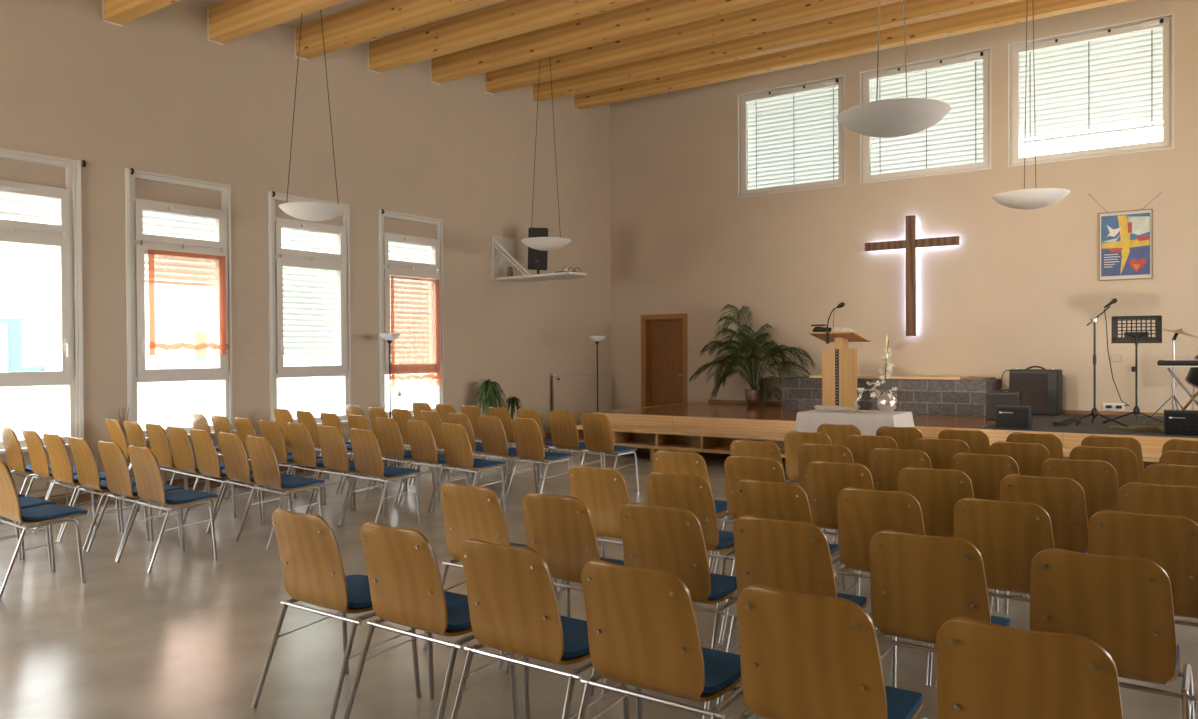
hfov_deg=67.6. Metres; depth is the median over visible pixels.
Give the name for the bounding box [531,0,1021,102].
roof beam
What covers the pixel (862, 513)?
chair
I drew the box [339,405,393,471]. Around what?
chair
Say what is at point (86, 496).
baseboard
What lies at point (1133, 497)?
chair
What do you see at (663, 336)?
door
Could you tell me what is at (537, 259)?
loudspeaker
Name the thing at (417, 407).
chair
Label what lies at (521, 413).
chair
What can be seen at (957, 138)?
blind
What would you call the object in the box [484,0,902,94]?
roof beam
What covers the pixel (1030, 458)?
chair
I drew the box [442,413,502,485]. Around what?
chair
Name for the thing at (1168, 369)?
keyboard stand
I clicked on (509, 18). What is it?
roof beam
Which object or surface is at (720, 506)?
seat cushion
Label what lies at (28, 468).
seat cushion
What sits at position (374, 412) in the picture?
chair
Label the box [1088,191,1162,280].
framed poster
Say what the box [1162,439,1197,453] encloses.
chair
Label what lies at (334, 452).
chair
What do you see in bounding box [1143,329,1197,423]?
cymbal stand
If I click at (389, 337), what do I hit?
floor lamp
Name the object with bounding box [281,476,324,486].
seat cushion
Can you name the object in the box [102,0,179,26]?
roof beam
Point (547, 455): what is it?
seat cushion
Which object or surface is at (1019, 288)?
wall
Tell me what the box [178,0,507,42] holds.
ceiling
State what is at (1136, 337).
music stand
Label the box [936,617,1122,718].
chair
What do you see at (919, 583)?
chair
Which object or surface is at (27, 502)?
seat cushion
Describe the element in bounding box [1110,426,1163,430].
coiled cable
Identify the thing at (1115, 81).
blind
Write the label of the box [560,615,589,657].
seat cushion
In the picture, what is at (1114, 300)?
microphone
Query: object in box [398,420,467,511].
chair
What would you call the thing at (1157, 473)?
chair
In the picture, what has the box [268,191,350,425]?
window
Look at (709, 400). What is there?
baseboard
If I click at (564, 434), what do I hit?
chair
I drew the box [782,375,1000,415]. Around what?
stone wall
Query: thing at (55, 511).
seat cushion
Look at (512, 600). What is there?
chair
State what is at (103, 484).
seat cushion
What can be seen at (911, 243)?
wall cross
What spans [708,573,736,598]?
seat cushion
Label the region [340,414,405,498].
chair
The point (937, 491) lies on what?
chair
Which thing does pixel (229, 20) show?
roof beam
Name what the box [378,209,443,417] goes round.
window
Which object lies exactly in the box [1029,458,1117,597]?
chair
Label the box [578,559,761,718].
chair
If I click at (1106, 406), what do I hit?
power outlet
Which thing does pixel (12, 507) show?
backrest
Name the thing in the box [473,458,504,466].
seat cushion
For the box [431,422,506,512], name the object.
chair
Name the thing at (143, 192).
window
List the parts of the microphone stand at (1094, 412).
leg, leg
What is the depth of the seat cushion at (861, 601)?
3.70 m
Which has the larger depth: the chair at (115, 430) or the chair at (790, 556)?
the chair at (115, 430)
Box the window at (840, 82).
[737,75,844,197]
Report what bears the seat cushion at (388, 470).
on the chair at (368, 461)
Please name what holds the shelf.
attached to the wall at (150, 93)
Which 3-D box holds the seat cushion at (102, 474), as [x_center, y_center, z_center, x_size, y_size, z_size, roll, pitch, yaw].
[-4.303,0.999,7.584,0.404,0.038,0.388,0,1,39]
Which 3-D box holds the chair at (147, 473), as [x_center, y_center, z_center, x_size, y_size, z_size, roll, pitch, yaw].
[-3.100,1.034,6.472,0.524,0.853,0.562,0,1,39]
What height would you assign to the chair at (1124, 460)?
0.853 m
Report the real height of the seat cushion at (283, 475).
0.038 m
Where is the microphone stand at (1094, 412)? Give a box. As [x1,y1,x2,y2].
[1068,306,1127,426]
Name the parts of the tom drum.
leg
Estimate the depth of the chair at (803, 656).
2.44 m
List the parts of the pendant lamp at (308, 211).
lamp shade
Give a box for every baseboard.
[36,432,551,503]
[708,399,1163,416]
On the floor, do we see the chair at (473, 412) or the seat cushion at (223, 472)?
the chair at (473, 412)
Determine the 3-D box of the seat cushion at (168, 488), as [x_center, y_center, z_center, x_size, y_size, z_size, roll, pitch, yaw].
[-3.460,1.001,6.893,0.404,0.038,0.388,0,1,39]
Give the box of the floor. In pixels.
[0,438,1197,718]
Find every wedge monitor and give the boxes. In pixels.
[995,405,1032,428]
[1164,410,1197,435]
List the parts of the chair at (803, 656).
rail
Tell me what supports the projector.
on the shelf
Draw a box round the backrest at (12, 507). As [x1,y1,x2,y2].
[4,462,21,515]
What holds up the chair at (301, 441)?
on the floor
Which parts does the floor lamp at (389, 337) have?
lamp shade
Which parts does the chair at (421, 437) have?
leg, leg, leg, leg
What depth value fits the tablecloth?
9.79 m
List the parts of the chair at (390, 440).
leg, leg, leg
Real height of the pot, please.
0.275 m
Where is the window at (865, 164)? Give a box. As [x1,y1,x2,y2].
[860,47,990,183]
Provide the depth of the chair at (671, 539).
3.78 m
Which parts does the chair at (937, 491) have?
leg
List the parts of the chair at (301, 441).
leg, leg, leg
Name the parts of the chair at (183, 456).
leg, leg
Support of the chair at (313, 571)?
on the floor
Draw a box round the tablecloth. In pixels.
[794,409,914,435]
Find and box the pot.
[744,389,764,406]
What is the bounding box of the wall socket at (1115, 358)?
[1112,355,1121,361]
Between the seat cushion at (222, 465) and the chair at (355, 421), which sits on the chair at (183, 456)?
the seat cushion at (222, 465)
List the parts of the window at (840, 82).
opener rod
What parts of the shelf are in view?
wall frame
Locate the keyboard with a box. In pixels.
[1157,360,1197,366]
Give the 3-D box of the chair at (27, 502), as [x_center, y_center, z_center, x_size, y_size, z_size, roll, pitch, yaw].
[-4.124,1.042,6.187,0.524,0.853,0.562,0,1,38]
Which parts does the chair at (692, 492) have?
leg, rail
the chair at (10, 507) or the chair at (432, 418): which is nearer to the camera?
the chair at (10, 507)
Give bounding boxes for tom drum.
[1185,355,1197,409]
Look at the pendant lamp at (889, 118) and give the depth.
5.70 m
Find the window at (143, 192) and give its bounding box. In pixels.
[125,168,236,440]
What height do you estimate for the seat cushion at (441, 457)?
0.038 m
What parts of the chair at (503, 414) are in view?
leg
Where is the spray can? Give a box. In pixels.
[507,267,512,276]
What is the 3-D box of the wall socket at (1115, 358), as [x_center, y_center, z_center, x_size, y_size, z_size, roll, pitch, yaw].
[7.035,-0.017,12.147,0.110,0.100,0.030,0,1,35]
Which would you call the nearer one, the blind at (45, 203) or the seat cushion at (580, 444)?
the blind at (45, 203)
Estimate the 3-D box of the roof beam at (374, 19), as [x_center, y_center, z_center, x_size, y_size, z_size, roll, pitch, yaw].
[1.871,-3.977,7.308,13.726,0.394,0.202,0,1,35]
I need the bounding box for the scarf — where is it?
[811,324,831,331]
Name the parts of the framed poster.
frame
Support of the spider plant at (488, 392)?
on the floor
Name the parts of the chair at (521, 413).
leg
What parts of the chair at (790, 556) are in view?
leg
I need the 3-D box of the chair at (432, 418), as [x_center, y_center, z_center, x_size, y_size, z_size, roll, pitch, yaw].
[-1.728,0.991,10.071,0.562,0.853,0.524,-1,1,-44]
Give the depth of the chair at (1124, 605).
2.85 m
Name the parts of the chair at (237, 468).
leg, leg, leg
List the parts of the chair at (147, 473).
leg, tie rod, leg, leg, tie rod, rail, leg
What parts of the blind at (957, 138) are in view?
ladder cord, ladder cord, ladder cord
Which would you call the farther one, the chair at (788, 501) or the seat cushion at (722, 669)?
the chair at (788, 501)
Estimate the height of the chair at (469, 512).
0.853 m
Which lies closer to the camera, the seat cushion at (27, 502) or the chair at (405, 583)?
the chair at (405, 583)
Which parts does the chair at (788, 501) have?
leg, rail, leg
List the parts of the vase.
stem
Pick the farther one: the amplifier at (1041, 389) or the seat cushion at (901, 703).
the amplifier at (1041, 389)
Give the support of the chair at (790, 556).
on the floor
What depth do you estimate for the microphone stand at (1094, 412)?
10.54 m
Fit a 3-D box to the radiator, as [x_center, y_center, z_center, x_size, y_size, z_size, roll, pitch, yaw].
[-0.328,0.732,15.997,0.153,0.955,1.600,0,1,35]
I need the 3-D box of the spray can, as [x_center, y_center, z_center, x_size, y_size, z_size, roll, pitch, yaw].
[-1.404,-1.382,14.158,0.097,0.160,0.097,0,1,35]
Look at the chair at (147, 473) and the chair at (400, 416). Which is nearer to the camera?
the chair at (147, 473)
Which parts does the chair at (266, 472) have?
leg, tie rod, leg, leg, rail, tie rod, leg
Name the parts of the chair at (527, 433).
leg, leg, leg, rail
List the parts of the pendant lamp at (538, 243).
lamp shade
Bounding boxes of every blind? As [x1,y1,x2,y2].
[0,193,56,220]
[143,211,214,286]
[281,228,336,364]
[389,242,429,363]
[748,86,837,189]
[870,60,982,174]
[1019,28,1162,144]
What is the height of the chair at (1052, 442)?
0.853 m
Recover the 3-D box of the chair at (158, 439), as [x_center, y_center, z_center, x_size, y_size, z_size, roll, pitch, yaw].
[-4.011,1.019,8.510,0.524,0.853,0.562,0,1,41]
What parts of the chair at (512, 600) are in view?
leg, rail, tie rod, leg, leg, rail, tie rod, leg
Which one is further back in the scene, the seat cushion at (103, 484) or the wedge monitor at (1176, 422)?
the wedge monitor at (1176, 422)
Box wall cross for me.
[865,215,958,335]
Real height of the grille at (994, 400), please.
0.290 m
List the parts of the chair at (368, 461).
leg, leg, leg, rail, leg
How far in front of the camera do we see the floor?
4.82 m
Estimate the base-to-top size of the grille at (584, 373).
0.010 m
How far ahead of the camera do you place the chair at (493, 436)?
9.15 m
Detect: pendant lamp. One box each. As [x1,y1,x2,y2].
[279,10,347,220]
[521,61,571,250]
[837,0,950,137]
[992,0,1069,209]
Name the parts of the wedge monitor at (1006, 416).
frame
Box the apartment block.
[0,194,423,371]
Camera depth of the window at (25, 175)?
8.94 m
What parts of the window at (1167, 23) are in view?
opener rod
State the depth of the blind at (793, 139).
15.05 m
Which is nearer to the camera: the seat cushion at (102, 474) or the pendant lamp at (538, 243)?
the seat cushion at (102, 474)
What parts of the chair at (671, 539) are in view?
leg, leg, tie rod, rail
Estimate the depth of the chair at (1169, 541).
3.52 m
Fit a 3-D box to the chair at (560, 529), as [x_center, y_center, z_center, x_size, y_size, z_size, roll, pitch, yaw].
[-0.080,1.037,4.249,0.524,0.853,0.562,0,1,36]
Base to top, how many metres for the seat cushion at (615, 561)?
0.038 m
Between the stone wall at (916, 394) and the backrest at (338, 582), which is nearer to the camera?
the backrest at (338, 582)
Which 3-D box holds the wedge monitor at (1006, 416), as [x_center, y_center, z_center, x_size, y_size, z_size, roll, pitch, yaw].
[4.773,0.658,10.289,0.360,0.255,0.360,0,1,31]
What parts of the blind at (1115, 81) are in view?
ladder cord, ladder cord, rail, ladder cord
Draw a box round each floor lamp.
[379,334,399,465]
[589,336,604,411]
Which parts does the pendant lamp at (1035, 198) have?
lamp shade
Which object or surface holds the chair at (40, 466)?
on the floor
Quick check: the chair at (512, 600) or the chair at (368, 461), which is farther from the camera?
the chair at (368, 461)
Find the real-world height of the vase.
0.860 m
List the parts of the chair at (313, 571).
leg, tie rod, leg, leg, rail, tie rod, leg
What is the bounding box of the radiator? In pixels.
[552,373,607,424]
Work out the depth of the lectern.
12.51 m
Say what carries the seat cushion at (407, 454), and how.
on the chair at (390, 440)
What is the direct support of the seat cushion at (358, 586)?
on the chair at (313, 571)
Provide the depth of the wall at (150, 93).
11.43 m
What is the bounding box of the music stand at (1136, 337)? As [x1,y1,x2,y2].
[1103,315,1163,425]
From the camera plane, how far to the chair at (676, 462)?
5.82 m
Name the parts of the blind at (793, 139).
ladder cord, ladder cord, ladder cord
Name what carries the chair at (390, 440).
on the floor
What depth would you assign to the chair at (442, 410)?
11.22 m
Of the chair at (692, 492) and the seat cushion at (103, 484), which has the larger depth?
the seat cushion at (103, 484)
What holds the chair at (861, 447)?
on the floor
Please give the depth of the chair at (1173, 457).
5.65 m
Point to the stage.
(702, 428)
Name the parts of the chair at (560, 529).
leg, leg, leg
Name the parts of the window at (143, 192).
handle, shutter box panel, sash, sill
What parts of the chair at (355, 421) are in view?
leg, leg, leg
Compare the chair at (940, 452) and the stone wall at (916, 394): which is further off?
the stone wall at (916, 394)
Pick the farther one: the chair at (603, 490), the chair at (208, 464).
the chair at (208, 464)
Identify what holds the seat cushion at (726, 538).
on the chair at (692, 492)
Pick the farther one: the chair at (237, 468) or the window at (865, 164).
the window at (865, 164)
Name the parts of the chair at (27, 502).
leg, tie rod, leg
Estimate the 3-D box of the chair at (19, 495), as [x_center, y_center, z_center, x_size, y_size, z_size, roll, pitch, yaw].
[-4.548,1.042,6.514,0.524,0.853,0.562,0,1,39]
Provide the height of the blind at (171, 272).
1.136 m
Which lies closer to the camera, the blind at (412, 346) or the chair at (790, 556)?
the chair at (790, 556)
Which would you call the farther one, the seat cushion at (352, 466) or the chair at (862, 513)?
the seat cushion at (352, 466)
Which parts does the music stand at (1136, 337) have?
leg, leg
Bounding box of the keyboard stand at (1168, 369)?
[1167,368,1197,409]
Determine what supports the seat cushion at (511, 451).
on the chair at (493, 436)
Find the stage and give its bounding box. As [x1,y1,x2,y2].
[576,402,1197,470]
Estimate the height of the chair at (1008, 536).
0.853 m
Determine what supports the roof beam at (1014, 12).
attached to the ceiling
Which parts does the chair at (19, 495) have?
leg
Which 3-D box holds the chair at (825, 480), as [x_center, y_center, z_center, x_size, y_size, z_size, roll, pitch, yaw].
[1.512,1.017,5.372,0.524,0.853,0.562,0,1,36]
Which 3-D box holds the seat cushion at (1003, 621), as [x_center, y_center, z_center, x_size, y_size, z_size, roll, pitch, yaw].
[1.325,1.006,3.410,0.404,0.038,0.388,0,1,36]
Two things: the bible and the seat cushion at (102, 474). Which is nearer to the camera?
the seat cushion at (102, 474)
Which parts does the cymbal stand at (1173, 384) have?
leg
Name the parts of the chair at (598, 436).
rail, leg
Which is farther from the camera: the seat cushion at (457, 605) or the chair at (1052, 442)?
the chair at (1052, 442)
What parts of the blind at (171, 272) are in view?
rail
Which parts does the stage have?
leg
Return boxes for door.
[641,314,687,407]
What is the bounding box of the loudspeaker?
[528,228,547,273]
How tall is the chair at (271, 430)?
0.853 m
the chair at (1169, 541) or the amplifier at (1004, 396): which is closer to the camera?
the chair at (1169, 541)
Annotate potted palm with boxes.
[689,304,814,407]
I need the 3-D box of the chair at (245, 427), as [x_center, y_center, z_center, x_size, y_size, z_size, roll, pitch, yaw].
[-3.446,1.010,9.178,0.524,0.853,0.562,0,1,43]
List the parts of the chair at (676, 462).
leg, rail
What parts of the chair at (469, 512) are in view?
leg, tie rod, leg, leg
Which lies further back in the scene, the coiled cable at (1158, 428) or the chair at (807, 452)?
the coiled cable at (1158, 428)
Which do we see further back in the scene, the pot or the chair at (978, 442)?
the pot
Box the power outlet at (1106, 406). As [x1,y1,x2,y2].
[1103,403,1124,410]
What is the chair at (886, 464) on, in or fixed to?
on the floor
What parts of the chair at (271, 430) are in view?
leg, leg, leg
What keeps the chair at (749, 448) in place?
on the floor
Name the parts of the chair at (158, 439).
leg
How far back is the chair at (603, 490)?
5.09 m
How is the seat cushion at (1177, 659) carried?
on the chair at (1124, 605)
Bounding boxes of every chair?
[0,426,72,524]
[0,459,87,598]
[0,493,25,559]
[0,496,55,570]
[14,429,93,531]
[33,433,120,541]
[58,436,149,550]
[86,441,183,560]
[98,418,163,504]
[115,420,186,505]
[116,445,217,572]
[138,423,211,517]
[158,426,233,524]
[183,413,246,491]
[183,429,262,532]
[204,415,269,498]
[209,432,293,539]
[226,417,294,499]
[235,435,324,549]
[251,420,322,509]
[251,508,420,718]
[274,408,326,478]
[284,422,352,513]
[293,410,350,486]
[309,425,385,524]
[320,412,376,493]
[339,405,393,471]
[339,428,420,525]
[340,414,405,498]
[343,522,518,718]
[366,417,435,505]
[368,406,418,479]
[386,408,443,484]
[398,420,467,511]
[407,402,431,469]
[412,410,473,489]
[423,483,559,669]
[429,404,483,473]
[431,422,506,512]
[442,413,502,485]
[451,538,628,718]
[454,405,510,477]
[474,415,536,500]
[480,407,538,481]
[504,492,623,695]
[505,417,571,498]
[517,409,568,486]
[547,410,602,466]
[558,465,629,600]
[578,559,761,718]
[580,413,638,491]
[601,502,738,718]
[646,471,735,608]
[653,450,732,572]
[714,455,785,573]
[716,515,872,718]
[719,479,845,644]
[721,439,783,553]
[729,585,927,718]
[784,431,836,542]
[798,443,855,572]
[806,460,873,536]
[817,423,860,446]
[834,487,932,685]
[836,434,897,543]
[860,447,931,573]
[869,530,1010,687]
[876,426,922,449]
[898,467,998,610]
[914,438,969,468]
[935,497,1054,686]
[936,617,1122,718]
[938,429,989,453]
[951,452,1026,597]
[988,441,1049,476]
[989,474,1087,614]
[1006,432,1063,458]
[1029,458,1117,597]
[1029,548,1196,718]
[1069,445,1138,490]
[1081,435,1143,482]
[1087,510,1197,626]
[1117,482,1197,523]
[1143,463,1197,486]
[1159,450,1197,465]
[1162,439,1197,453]
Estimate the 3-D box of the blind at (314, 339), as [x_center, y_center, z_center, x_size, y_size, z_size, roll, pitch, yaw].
[-3.843,-0.966,11.513,0.075,2.076,1.080,0,1,35]
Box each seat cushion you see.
[19,496,55,508]
[21,504,87,519]
[25,463,72,471]
[50,467,76,476]
[74,472,105,481]
[100,478,135,488]
[133,484,183,494]
[166,490,217,502]
[195,463,224,470]
[221,468,252,475]
[251,473,293,480]
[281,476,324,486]
[287,455,321,461]
[317,458,352,465]
[346,444,351,449]
[346,574,371,607]
[349,462,384,470]
[383,466,419,475]
[404,450,412,457]
[437,454,445,461]
[444,591,470,629]
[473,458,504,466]
[475,444,483,450]
[508,448,517,454]
[510,542,526,545]
[544,451,571,458]
[545,439,552,444]
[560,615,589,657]
[578,442,585,447]
[600,557,623,564]
[613,445,636,451]
[702,647,740,693]
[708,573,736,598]
[714,500,727,511]
[716,530,733,546]
[829,544,838,553]
[837,593,866,606]
[885,686,921,718]
[991,616,1009,626]
[1175,645,1178,670]
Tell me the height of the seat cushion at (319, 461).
0.038 m
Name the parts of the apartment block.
pane, pane, pane, pane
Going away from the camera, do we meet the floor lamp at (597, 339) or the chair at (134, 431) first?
the chair at (134, 431)
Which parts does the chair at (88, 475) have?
leg, leg, tie rod, leg, leg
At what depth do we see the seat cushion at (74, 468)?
7.88 m
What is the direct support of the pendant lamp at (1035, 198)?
hanging from the ceiling
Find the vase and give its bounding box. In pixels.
[864,335,897,412]
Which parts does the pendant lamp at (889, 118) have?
lamp shade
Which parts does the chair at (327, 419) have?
leg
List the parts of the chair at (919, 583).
tie rod, leg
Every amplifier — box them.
[987,389,1021,419]
[1001,366,1061,415]
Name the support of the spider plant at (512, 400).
on the floor
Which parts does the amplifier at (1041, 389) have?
carry handle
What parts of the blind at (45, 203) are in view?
rail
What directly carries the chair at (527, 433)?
on the floor
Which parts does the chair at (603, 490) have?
leg, leg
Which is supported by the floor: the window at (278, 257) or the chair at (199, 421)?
the chair at (199, 421)
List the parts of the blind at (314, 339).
rail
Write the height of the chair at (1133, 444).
0.853 m
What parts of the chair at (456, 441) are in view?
leg, leg, rail, leg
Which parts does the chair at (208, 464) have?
leg, leg, leg, leg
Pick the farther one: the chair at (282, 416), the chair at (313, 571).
the chair at (282, 416)
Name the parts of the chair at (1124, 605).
leg, rail, leg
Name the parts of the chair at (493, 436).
leg, leg, leg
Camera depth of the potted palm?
14.40 m
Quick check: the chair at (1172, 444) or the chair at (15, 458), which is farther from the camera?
the chair at (15, 458)
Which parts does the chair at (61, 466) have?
leg, leg, leg, leg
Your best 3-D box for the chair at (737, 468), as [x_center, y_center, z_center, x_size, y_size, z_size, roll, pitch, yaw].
[1.067,1.017,5.676,0.524,0.853,0.562,0,1,35]
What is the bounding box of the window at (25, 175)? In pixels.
[0,148,85,453]
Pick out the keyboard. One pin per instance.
(1163, 363)
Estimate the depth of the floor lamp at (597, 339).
14.65 m
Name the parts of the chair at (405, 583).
leg, tie rod, leg, leg, rail, tie rod, leg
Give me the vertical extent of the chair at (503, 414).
0.853 m
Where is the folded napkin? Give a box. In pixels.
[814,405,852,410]
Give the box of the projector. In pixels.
[555,267,580,272]
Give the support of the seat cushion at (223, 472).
on the chair at (208, 464)
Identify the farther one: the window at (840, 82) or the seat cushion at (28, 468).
the window at (840, 82)
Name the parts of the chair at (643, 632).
leg, rail, tie rod, leg, leg, rail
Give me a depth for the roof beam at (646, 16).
11.54 m
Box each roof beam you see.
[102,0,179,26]
[207,0,346,44]
[294,0,501,60]
[367,0,644,73]
[430,0,778,84]
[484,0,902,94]
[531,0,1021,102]
[573,0,1130,110]
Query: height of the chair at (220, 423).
0.853 m
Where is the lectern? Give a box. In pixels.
[808,331,870,409]
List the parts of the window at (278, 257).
handle, shutter box panel, sash, sill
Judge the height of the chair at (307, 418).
0.853 m
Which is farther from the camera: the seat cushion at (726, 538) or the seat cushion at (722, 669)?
the seat cushion at (726, 538)
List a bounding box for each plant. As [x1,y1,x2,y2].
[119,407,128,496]
[470,379,508,414]
[503,396,522,446]
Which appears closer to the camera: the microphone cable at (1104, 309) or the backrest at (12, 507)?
the backrest at (12, 507)
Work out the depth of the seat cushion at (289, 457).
8.84 m
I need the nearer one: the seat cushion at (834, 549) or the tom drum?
the seat cushion at (834, 549)
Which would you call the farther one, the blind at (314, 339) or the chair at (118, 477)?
the blind at (314, 339)
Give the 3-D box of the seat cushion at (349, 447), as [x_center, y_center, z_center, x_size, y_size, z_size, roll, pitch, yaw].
[-2.717,0.967,9.917,0.404,0.038,0.388,0,1,44]
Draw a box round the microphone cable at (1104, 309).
[1104,309,1129,405]
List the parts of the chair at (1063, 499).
leg, leg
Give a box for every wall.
[0,0,611,496]
[610,0,1197,412]
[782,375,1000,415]
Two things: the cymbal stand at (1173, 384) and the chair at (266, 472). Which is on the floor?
the chair at (266, 472)
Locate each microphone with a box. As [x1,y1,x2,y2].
[826,302,844,343]
[1104,298,1116,307]
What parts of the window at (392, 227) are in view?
shutter box panel, sash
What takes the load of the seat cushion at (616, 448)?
on the chair at (598, 436)
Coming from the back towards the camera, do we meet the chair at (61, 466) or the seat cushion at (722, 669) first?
the chair at (61, 466)
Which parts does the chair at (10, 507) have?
leg, tie rod, tie rod, leg, rail, leg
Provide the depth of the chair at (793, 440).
7.19 m
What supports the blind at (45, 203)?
attached to the window at (25, 175)
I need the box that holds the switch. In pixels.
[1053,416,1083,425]
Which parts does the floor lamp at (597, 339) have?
lamp shade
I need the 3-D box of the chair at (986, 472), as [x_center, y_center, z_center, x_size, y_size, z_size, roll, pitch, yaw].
[2.517,1.008,5.739,0.524,0.853,0.562,0,1,35]
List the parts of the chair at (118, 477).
leg, tie rod, leg, leg, tie rod, leg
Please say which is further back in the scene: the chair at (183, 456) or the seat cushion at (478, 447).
the seat cushion at (478, 447)
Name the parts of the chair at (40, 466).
leg, leg, leg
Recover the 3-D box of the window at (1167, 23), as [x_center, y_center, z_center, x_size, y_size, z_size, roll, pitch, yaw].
[6.777,-3.666,12.392,2.012,1.767,0.166,0,1,35]
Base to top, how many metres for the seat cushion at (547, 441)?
0.038 m
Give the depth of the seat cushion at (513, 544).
4.77 m
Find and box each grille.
[560,373,601,374]
[989,395,1016,416]
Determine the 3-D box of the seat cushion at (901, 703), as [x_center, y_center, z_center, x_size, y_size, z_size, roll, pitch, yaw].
[0.721,1.017,2.665,0.404,0.038,0.388,0,1,35]
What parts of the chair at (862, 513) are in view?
leg, rail, leg, leg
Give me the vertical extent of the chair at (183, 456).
0.853 m
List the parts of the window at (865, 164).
opener rod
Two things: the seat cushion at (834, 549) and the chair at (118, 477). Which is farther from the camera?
the chair at (118, 477)
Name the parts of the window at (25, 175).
shutter box panel, sill, sash, handle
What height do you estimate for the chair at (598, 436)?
0.853 m
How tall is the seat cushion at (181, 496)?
0.038 m
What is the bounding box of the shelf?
[492,235,586,281]
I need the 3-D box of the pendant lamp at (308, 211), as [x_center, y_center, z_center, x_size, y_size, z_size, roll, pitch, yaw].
[-3.063,-2.768,9.562,0.710,2.559,0.710,0,1,35]
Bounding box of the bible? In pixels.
[831,327,855,332]
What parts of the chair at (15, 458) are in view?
leg, leg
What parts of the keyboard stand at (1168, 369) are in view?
leg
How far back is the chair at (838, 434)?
7.83 m
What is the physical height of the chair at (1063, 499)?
0.853 m
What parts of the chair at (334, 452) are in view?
leg, leg, leg, leg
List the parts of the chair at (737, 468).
leg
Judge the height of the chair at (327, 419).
0.853 m
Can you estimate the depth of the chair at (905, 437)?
7.52 m

